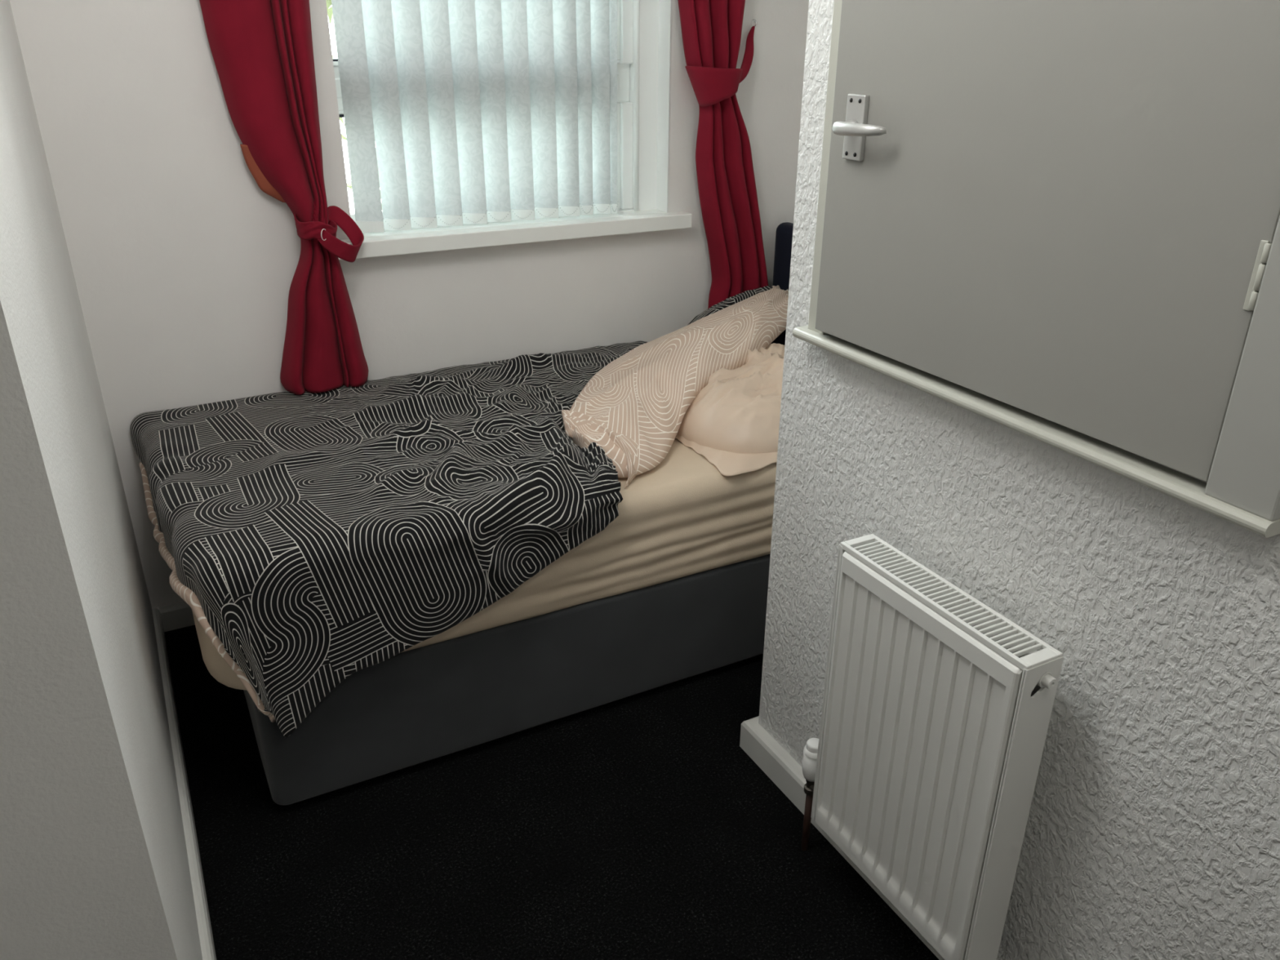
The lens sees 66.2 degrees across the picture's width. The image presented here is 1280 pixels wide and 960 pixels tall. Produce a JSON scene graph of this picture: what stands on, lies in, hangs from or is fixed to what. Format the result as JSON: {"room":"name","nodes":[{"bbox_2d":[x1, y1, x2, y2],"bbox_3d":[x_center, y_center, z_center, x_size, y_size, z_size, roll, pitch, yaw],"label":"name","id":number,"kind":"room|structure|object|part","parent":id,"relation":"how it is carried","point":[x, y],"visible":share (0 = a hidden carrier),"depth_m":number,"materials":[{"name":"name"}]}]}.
{"room":"bedroom","nodes":[
{"label":"bedroom","id":0,"kind":"room"},
{"bbox_2d":[0,785,59,959],"bbox_3d":[-1.250,0.077,0.716,1.180,2.450,0.120,-12,27,-25],"label":"wall","id":1,"kind":"structure","parent":0,"point":[24,931],"depth_m":1.14,"materials":[{"name":"white paint"}]},
{"bbox_2d":[0,0,202,959],"bbox_3d":[-1.052,-0.344,1.639,0.120,2.450,1.727,-12,27,-25],"label":"wall","id":2,"kind":"structure","parent":0,"point":[88,781],"depth_m":1.17,"materials":[{"name":"white paint"}]},
{"bbox_2d":[151,608,216,959],"bbox_3d":[-0.998,0.723,2.162,0.018,0.075,1.727,-12,27,-25],"label":"baseboard","id":3,"kind":"structure","parent":2,"relation":"attached to","point":[207,947],"depth_m":2.13,"materials":[{"name":"white paint"}]},
{"bbox_2d":[9,0,808,609],"bbox_3d":[-0.481,-0.924,2.917,2.440,2.450,0.220,-12,27,-25],"label":"wall","id":4,"kind":"structure","parent":0,"point":[184,268],"depth_m":2.63,"materials":[{"name":"white paint"}]},
{"bbox_2d":[159,601,195,631],"bbox_3d":[-0.416,0.197,3.323,2.202,0.075,0.018,-12,27,-25],"label":"baseboard","id":5,"kind":"structure","parent":4,"relation":"attached to","point":[179,615],"depth_m":2.86,"materials":[{"name":"white paint"}]},
{"bbox_2d":[333,0,692,260],"bbox_3d":[-0.372,-1.303,2.715,1.124,1.251,0.195,-12,27,-25],"label":"window","id":6,"kind":"structure","parent":4,"relation":"in","point":[643,26],"depth_m":3.00,"materials":[{"name":"white plastic"}]},
{"bbox_2d":[331,0,617,232],"bbox_3d":[-0.400,-1.106,2.786,0.900,0.728,0.076,-12,27,-25],"label":"vertical blind","id":7,"kind":"object","parent":6,"relation":"attached to","point":[474,111],"visible":0.99,"depth_m":2.78,"materials":[{"name":"white fabric"}]},
{"bbox_3d":[-0.448,-1.516,2.662,0.946,0.720,0.053,-12,27,-25],"label":"sash","id":8,"kind":"part","parent":6,"relation":"part of","materials":[{"name":"white plastic"}]},
{"bbox_3d":[-0.451,-0.942,2.924,0.946,0.322,0.053,-12,27,-25],"label":"sash","id":9,"kind":"part","parent":6,"relation":"part of","materials":[{"name":"white plastic"}]},
{"bbox_3d":[-0.361,-0.743,2.940,1.124,0.044,0.132,-12,27,-25],"label":"sill","id":10,"kind":"part","parent":6,"relation":"part of","materials":[{"name":"white"}]},
{"bbox_3d":[0.354,-1.410,3.030,0.004,0.020,0.021,-12,27,-25],"label":"wall hook","id":11,"kind":"object","parent":4,"relation":"attached to","visible":0},
{"bbox_2d":[684,20,755,106],"bbox_3d":[0.266,-1.256,2.962,0.282,0.239,0.144,-12,27,-25],"label":"tieback","id":12,"kind":"object","parent":11,"relation":"hanging from","point":[711,86],"visible":0.99,"depth_m":2.92,"materials":[{"name":"fabric"}]},
{"bbox_3d":[-0.332,-1.891,2.366,1.920,0.024,0.086,-12,27,-25],"label":"pole","id":13,"kind":"object","parent":4,"relation":"attached to","visible":0},
{"bbox_2d":[199,0,368,395],"bbox_3d":[-0.914,-1.001,2.413,0.338,1.646,0.091,-12,27,-25],"label":"curtain","id":14,"kind":"object","parent":13,"relation":"hanging from","point":[262,51],"visible":0.94,"depth_m":2.47,"materials":[{"name":"fabric"}]},
{"bbox_2d":[293,205,364,262],"bbox_3d":[-0.815,-0.645,2.593,0.173,0.137,0.132,-12,27,-25],"label":"tieback","id":15,"kind":"object","parent":14,"relation":"attached to","point":[326,234],"visible":0.99,"depth_m":2.57,"materials":[{"name":"fabric"}]},
{"bbox_2d":[677,0,768,308],"bbox_3d":[0.245,-1.280,2.962,0.462,1.581,0.085,-12,27,-25],"label":"curtain","id":16,"kind":"object","parent":13,"relation":"hanging from","point":[712,29],"visible":0.83,"depth_m":3.09,"materials":[{"name":"fabric"}]},
{"bbox_2d":[164,625,938,959],"bbox_3d":[-0.115,1.101,1.559,3.720,0.100,4.400,-12,27,-25],"label":"floor","id":17,"kind":"structure","parent":0,"point":[640,826],"depth_m":2.10,"materials":[{"name":"black carpet"}]},
{"bbox_2d":[243,222,793,804],"bbox_3d":[-0.148,-0.062,2.756,1.967,1.020,0.932,-12,27,-25],"label":"bed","id":18,"kind":"object","parent":17,"relation":"on","point":[410,708],"visible":0.24,"depth_m":2.36,"materials":[{"name":"black fabric"}]},
{"bbox_2d":[191,439,776,689],"bbox_3d":[-0.221,-0.011,2.745,1.965,0.269,0.927,-12,27,-25],"label":"mattress","id":19,"kind":"object","parent":18,"relation":"on","point":[681,517],"visible":0.16,"depth_m":2.40,"materials":[{"name":"beige fabric"}]},
{"bbox_2d":[129,284,788,737],"bbox_3d":[-0.236,-0.063,2.686,2.021,0.594,1.014,-12,27,-25],"label":"duvet","id":20,"kind":"object","parent":19,"relation":"on","point":[314,540],"visible":1,"depth_m":2.21,"materials":[{"name":"black fabric"}]},
{"bbox_2d":[675,342,784,476],"bbox_3d":[0.383,-0.276,2.796,0.755,0.183,0.626,-14,28,-28],"label":"pillow","id":21,"kind":"object","parent":19,"relation":"on","point":[733,421],"visible":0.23,"depth_m":2.56,"materials":[{"name":"beige fabric"}]},
{"bbox_3d":[0.692,-0.285,3.137,0.070,0.920,0.925,-12,27,-25],"label":"headboard","id":22,"kind":"part","parent":18,"relation":"part of","materials":[{"name":"black"}]},
{"bbox_2d":[758,0,1279,959],"bbox_3d":[1.406,-0.044,1.019,1.059,2.450,2.756,-12,27,-25],"label":"wall","id":23,"kind":"structure","parent":0,"point":[1152,832],"depth_m":1.49,"materials":[{"name":"white paint"}]},
{"bbox_2d":[739,715,944,959],"bbox_3d":[1.334,1.041,1.495,0.989,0.080,2.786,-12,27,-25],"label":"baseboard","id":24,"kind":"structure","parent":23,"relation":"attached to","point":[764,750],"depth_m":2.27,"materials":[{"name":"white paint"}]},
{"bbox_2d":[800,533,1063,959],"bbox_3d":[0.487,0.525,1.780,0.130,0.792,0.512,-12,27,-25],"label":"radiator","id":25,"kind":"object","parent":23,"relation":"attached to","point":[922,766],"visible":1,"depth_m":1.64,"materials":[{"name":"white metal"}]},
{"bbox_3d":[0.383,0.394,1.881,0.074,0.629,0.004,-12,27,-25],"label":"panel","id":26,"kind":"part","parent":25,"relation":"part of","materials":[{"name":"white metal"}]},
{"bbox_2d":[840,533,1062,670],"bbox_3d":[0.484,0.185,1.582,0.073,0.010,0.421,-12,27,-25],"label":"grille","id":27,"kind":"object","parent":25,"relation":"attached to","point":[929,593],"depth_m":1.55,"materials":[{"name":"white metal"}]},
{"bbox_3d":[0.507,0.467,1.725,0.016,0.602,0.405,-12,27,-25],"label":"panel","id":28,"kind":"part","parent":25,"relation":"part of","materials":[{"name":"white metal"}]},
{"bbox_3d":[0.580,0.549,1.543,0.074,0.629,0.004,-12,27,-25],"label":"panel","id":29,"kind":"part","parent":25,"relation":"part of","materials":[{"name":"white metal"}]},
{"bbox_2d":[792,0,1279,537],"bbox_3d":[0.761,-0.644,1.409,0.661,1.071,0.927,-12,27,-25],"label":"upper cabinet","id":30,"kind":"object","parent":23,"relation":"attached to","point":[1055,224],"visible":1,"depth_m":1.30,"materials":[{"name":"grey paint"}]},
{"bbox_3d":[0.355,-0.580,1.617,0.010,0.102,0.045,-12,27,-25],"label":"plate","id":31,"kind":"part","parent":30,"relation":"part of","materials":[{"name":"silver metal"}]},
{"bbox_3d":[0.351,-0.559,1.570,0.044,0.025,0.116,-8,26,-18],"label":"lever","id":32,"kind":"part","parent":30,"relation":"part of","materials":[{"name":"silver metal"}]},
{"bbox_3d":[0.694,-0.230,1.107,0.004,0.079,0.009,-12,27,-25],"label":"plate","id":33,"kind":"part","parent":30,"relation":"part of","materials":[{"name":"grey paint"}]},
{"label":"outside","id":34,"kind":"structure","parent":0,"visible":0},
{"bbox_2d":[325,0,382,205],"bbox_3d":[-1.478,-2.405,4.761,3.952,3.342,1.165,-12,27,-25],"label":"hedge","id":35,"kind":"object","parent":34,"point":[330,14],"visible":0.02,"depth_m":5.14,"materials":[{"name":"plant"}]}
]}

